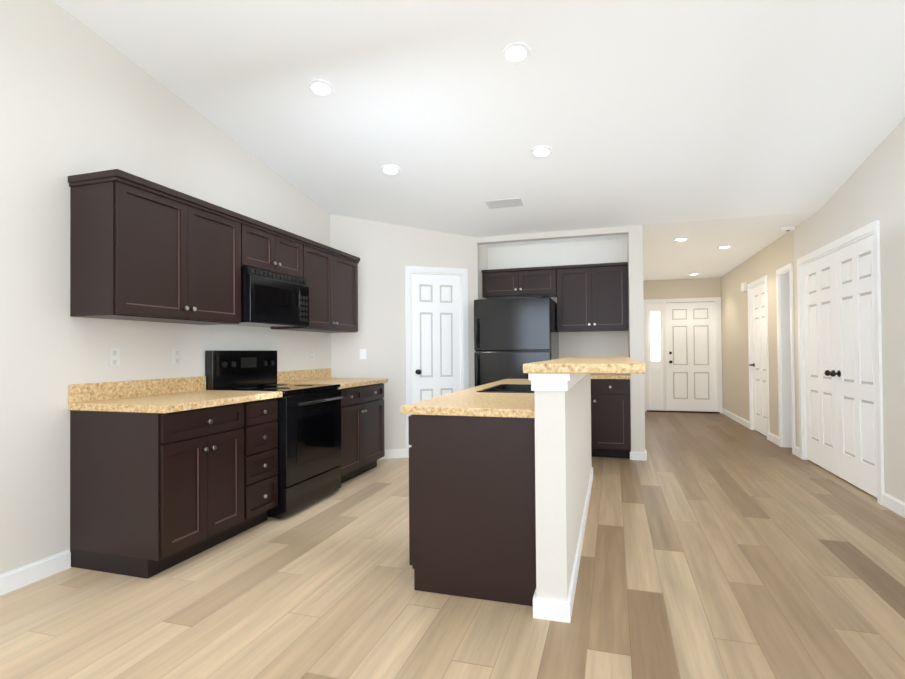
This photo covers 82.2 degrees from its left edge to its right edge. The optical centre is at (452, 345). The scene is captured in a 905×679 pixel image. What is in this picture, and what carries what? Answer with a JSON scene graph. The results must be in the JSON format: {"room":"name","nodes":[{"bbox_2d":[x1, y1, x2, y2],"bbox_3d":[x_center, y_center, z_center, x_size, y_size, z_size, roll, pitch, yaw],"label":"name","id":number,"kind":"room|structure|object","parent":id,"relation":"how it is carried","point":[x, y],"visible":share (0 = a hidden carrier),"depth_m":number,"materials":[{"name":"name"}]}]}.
{"room":"kitchen","nodes":[
{"label":"kitchen","id":0,"kind":"room"},
{"bbox_2d":[0,0,330,595],"bbox_3d":[-2.542,-0.961,1.570,0.134,4.300,8.210,-1,-1,17],"label":"wall","id":1,"kind":"structure","parent":0,"point":[77,96],"depth_m":2.80,"materials":[{"name":"paint"}]},
{"bbox_2d":[109,348,119,366],"bbox_3d":[-2.005,0.068,3.074,0.007,0.110,0.070,-1,-1,17],"label":"electrical outlet","id":2,"kind":"object","parent":1,"relation":"attached to","point":[114,357],"visible":1,"depth_m":3.07,"materials":[{"name":"white plastic"}]},
{"bbox_2d":[68,169,243,324],"bbox_3d":[-1.789,-0.539,3.248,0.328,0.765,0.967,-1,-1,17],"label":"upper cabinet","id":3,"kind":"object","parent":1,"relation":"attached to","point":[142,249],"depth_m":2.95,"materials":[{"name":"brown wood"}]},
{"bbox_2d":[172,348,180,364],"bbox_3d":[-1.869,0.072,3.514,0.007,0.110,0.070,-1,-1,17],"label":"electrical outlet","id":4,"kind":"object","parent":1,"relation":"attached to","point":[176,356],"visible":1,"depth_m":3.51,"materials":[{"name":"white plastic"}]},
{"bbox_2d":[244,216,283,274],"bbox_3d":[-1.583,-0.740,3.922,0.328,0.350,0.439,-1,-1,17],"label":"upper cabinet","id":5,"kind":"object","parent":1,"relation":"attached to","point":[263,242],"depth_m":3.90,"materials":[{"name":"brown wood"}]},
{"bbox_2d":[222,266,308,327],"bbox_3d":[-1.481,-0.359,4.057,0.430,0.396,0.752,-1,-1,17],"label":"microwave","id":6,"kind":"object","parent":5,"relation":"attached to","point":[269,299],"visible":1,"depth_m":3.91,"materials":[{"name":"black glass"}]},
{"bbox_2d":[284,230,303,278],"bbox_3d":[-1.486,-0.737,4.233,0.328,0.350,0.439,-1,-1,17],"label":"upper cabinet","id":7,"kind":"object","parent":1,"relation":"attached to","point":[293,243],"depth_m":4.27,"materials":[{"name":"brown wood"}]},
{"bbox_2d":[271,238,359,332],"bbox_3d":[-1.274,-0.523,4.912,0.328,0.765,0.987,-1,-1,17],"label":"upper cabinet","id":8,"kind":"object","parent":1,"relation":"attached to","point":[331,275],"depth_m":4.82,"materials":[{"name":"brown wood"}]},
{"bbox_2d":[330,214,477,459],"bbox_3d":[-0.530,-0.926,5.801,1.457,4.300,1.162,-1,-1,17],"label":"wall","id":9,"kind":"structure","parent":0,"point":[412,339],"depth_m":5.70,"materials":[{"name":"paint"}]},
{"bbox_2d":[0,412,904,678],"bbox_3d":[1.272,1.232,3.452,6.620,0.100,14.100,-1,-1,17],"label":"floor","id":10,"kind":"structure","parent":0,"point":[718,546],"depth_m":2.42,"materials":[{"name":"brown wood"}]},
{"bbox_2d":[68,376,282,578],"bbox_3d":[-1.621,0.705,3.177,0.663,0.988,0.979,-1,-1,17],"label":"base cabinet","id":11,"kind":"object","parent":10,"relation":"on","point":[166,473],"visible":1,"depth_m":2.80,"materials":[{"name":"brown wood"}]},
{"bbox_2d":[205,350,342,518],"bbox_3d":[-1.327,0.621,4.000,0.737,1.174,0.758,-1,-1,17],"label":"range","id":12,"kind":"object","parent":10,"relation":"on","point":[309,445],"visible":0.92,"depth_m":3.85,"materials":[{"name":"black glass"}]},
{"bbox_2d":[277,368,387,483],"bbox_3d":[-1.105,0.721,4.844,0.663,0.988,0.979,-1,-1,17],"label":"base cabinet","id":13,"kind":"object","parent":10,"relation":"on","point":[362,427],"visible":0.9,"depth_m":4.76,"materials":[{"name":"brown wood"}]},
{"bbox_2d":[408,415,535,605],"bbox_3d":[0.187,0.756,2.764,0.628,0.848,0.707,-1,-1,17],"label":"base cabinet","id":14,"kind":"object","parent":10,"relation":"on","point":[472,518],"depth_m":2.42,"materials":[{"name":"brown wood"}]},
{"bbox_2d":[401,379,534,418],"bbox_3d":[0.443,0.320,3.649,0.653,0.039,2.590,-1,-1,17],"label":"countertop","id":15,"kind":"structure","parent":14,"relation":"on","point":[474,403],"depth_m":2.55,"materials":[{"name":"beige stone"}]},
{"bbox_2d":[481,383,530,390],"bbox_3d":[0.488,0.394,3.629,0.460,0.200,0.760,-1,-1,17],"label":"sink","id":16,"kind":"object","parent":15,"relation":"in","point":[496,386],"depth_m":3.99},
{"bbox_2d":[474,295,558,386],"bbox_3d":[0.754,0.345,5.944,0.833,1.738,0.911,-1,-1,17],"label":"refrigerator","id":17,"kind":"object","parent":10,"relation":"on","point":[512,336],"visible":0.56,"depth_m":5.58,"materials":[{"name":"metal"}]},
{"bbox_2d":[591,373,630,457],"bbox_3d":[1.580,0.712,5.839,0.784,0.988,0.663,-1,-1,17],"label":"base cabinet","id":18,"kind":"object","parent":10,"relation":"on","point":[610,418],"visible":0.56,"depth_m":5.51,"materials":[{"name":"brown wood"}]},
{"bbox_2d":[53,0,904,280],"bbox_3d":[1.294,-2.050,3.476,6.520,1.523,14.100,-1,-1,17],"label":"ceiling","id":19,"kind":"structure","parent":0,"point":[636,112],"depth_m":3.47,"materials":[{"name":"paint"}]},
{"bbox_2d":[307,79,333,96],"bbox_3d":[-0.862,-1.687,3.396,0.170,0.037,0.170,-1,-1,17],"label":"recessed light","id":20,"kind":"object","parent":19,"relation":"in","point":[320,87],"visible":0.96,"depth_m":3.38,"materials":[{"name":"white plastic"}]},
{"bbox_2d":[381,164,399,174],"bbox_3d":[-0.533,-1.510,4.454,0.170,0.037,0.170,-1,-1,17],"label":"recessed light","id":21,"kind":"object","parent":19,"relation":"in","point":[388,169],"visible":0.98,"depth_m":4.44,"materials":[{"name":"white plastic"}]},
{"bbox_2d":[485,198,522,208],"bbox_3d":[0.504,-1.384,5.038,0.340,0.033,0.169,-1,-1,17],"label":"ceiling vent","id":22,"kind":"object","parent":19,"relation":"in","point":[503,203],"visible":1,"depth_m":5.02,"materials":[{"name":"white metal"}]},
{"bbox_2d":[501,42,530,63],"bbox_3d":[0.370,-1.701,3.015,0.170,0.037,0.170,-1,-1,17],"label":"recessed light","id":23,"kind":"object","parent":19,"relation":"in","point":[515,52],"visible":0.94,"depth_m":3.00,"materials":[{"name":"white plastic"}]},
{"bbox_2d":[531,145,552,157],"bbox_3d":[0.700,-1.525,4.073,0.170,0.037,0.170,-1,-1,17],"label":"recessed light","id":24,"kind":"object","parent":19,"relation":"in","point":[541,151],"visible":0.94,"depth_m":4.06,"materials":[{"name":"white plastic"}]},
{"bbox_2d":[674,237,688,240],"bbox_3d":[2.705,-1.260,6.131,0.170,0.014,0.170,-1,-1,17],"label":"recessed light","id":25,"kind":"object","parent":19,"relation":"in","point":[681,239],"visible":1,"depth_m":6.11,"materials":[{"name":"white plastic"}]},
{"bbox_2d":[717,245,731,248],"bbox_3d":[3.465,-1.260,6.607,0.170,0.014,0.170,-1,-1,17],"label":"recessed light","id":26,"kind":"object","parent":19,"relation":"in","point":[723,246],"visible":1,"depth_m":6.56,"materials":[{"name":"white plastic"}]},
{"bbox_2d":[781,226,794,231],"bbox_3d":[3.626,-1.261,5.605,0.130,0.038,0.130,-1,-1,17],"label":"smoke detector","id":27,"kind":"object","parent":19,"relation":"attached to","point":[787,228],"visible":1,"depth_m":5.56,"materials":[{"name":"white plastic"}]},
{"bbox_2d":[477,244,487,299],"bbox_3d":[0.320,-0.926,6.342,0.120,4.300,0.720,-1,-1,17],"label":"wall","id":28,"kind":"structure","parent":0,"point":[482,251],"depth_m":6.23,"materials":[{"name":"paint"}]},
{"bbox_2d":[476,226,627,244],"bbox_3d":[1.022,-1.376,5.805,1.789,0.365,0.099,-1,-1,17],"label":"header beam","id":29,"kind":"structure","parent":0,"point":[622,230],"depth_m":5.73,"materials":[{"name":"paint"}]},
{"bbox_2d":[488,238,627,358],"bbox_3d":[1.264,-0.934,6.364,1.670,4.300,0.120,-1,-1,17],"label":"wall","id":30,"kind":"structure","parent":0,"point":[597,344],"depth_m":6.23,"materials":[{"name":"paint"}]},
{"bbox_2d":[482,268,525,298],"bbox_3d":[0.641,-0.749,6.319,0.496,0.320,0.328,-1,-1,17],"label":"upper cabinet","id":31,"kind":"object","parent":30,"relation":"attached to","point":[500,283],"depth_m":6.17,"materials":[{"name":"brown wood"}]},
{"bbox_2d":[526,266,553,297],"bbox_3d":[1.007,-0.753,6.206,0.496,0.320,0.328,-1,-1,17],"label":"upper cabinet","id":32,"kind":"object","parent":30,"relation":"attached to","point":[539,280],"depth_m":6.04,"materials":[{"name":"brown wood"}]},
{"bbox_2d":[554,262,628,331],"bbox_3d":[1.622,-0.546,6.013,0.779,0.750,0.328,-1,-1,17],"label":"upper cabinet","id":33,"kind":"object","parent":30,"relation":"attached to","point":[592,297],"depth_m":5.86,"materials":[{"name":"brown wood"}]},
{"bbox_2d":[528,373,592,622],"bbox_3d":[0.814,0.658,3.499,0.174,1.055,2.694,-1,-1,17],"label":"wall","id":34,"kind":"structure","parent":0,"point":[563,474],"depth_m":2.24,"materials":[{"name":"paint"}]},
{"bbox_2d":[523,357,645,373],"bbox_3d":[0.943,0.108,3.462,0.500,0.040,2.715,-1,-1,17],"label":"bar","id":35,"kind":"object","parent":34,"relation":"on","point":[616,365],"visible":1,"depth_m":2.20,"materials":[{"name":"stone"}]},
{"bbox_2d":[627,225,646,460],"bbox_3d":[2.618,-0.928,7.681,0.168,4.300,4.664,-1,-1,17],"label":"wall","id":36,"kind":"structure","parent":0,"point":[635,317],"depth_m":5.46,"materials":[{"name":"paint"}]},
{"bbox_2d":[643,277,722,412],"bbox_3d":[4.140,-0.916,9.689,1.680,4.300,0.167,-1,-1,17],"label":"wall","id":37,"kind":"structure","parent":0,"point":[683,350],"depth_m":9.62,"materials":[{"name":"paint"}]},
{"bbox_2d":[721,117,904,517],"bbox_3d":[2.902,-0.989,2.838,0.150,4.300,13.850,-1,-1,17],"label":"wall","id":38,"kind":"structure","parent":0,"point":[813,343],"depth_m":4.51,"materials":[{"name":"paint"}]},
{"bbox_2d":[741,282,746,291],"bbox_3d":[4.336,-0.877,7.716,0.039,0.130,0.180,-1,-1,17],"label":"door chime","id":39,"kind":"object","parent":38,"relation":"attached to","point":[743,286],"visible":0.98,"depth_m":7.65,"materials":[{"name":"white plastic"}]}
]}

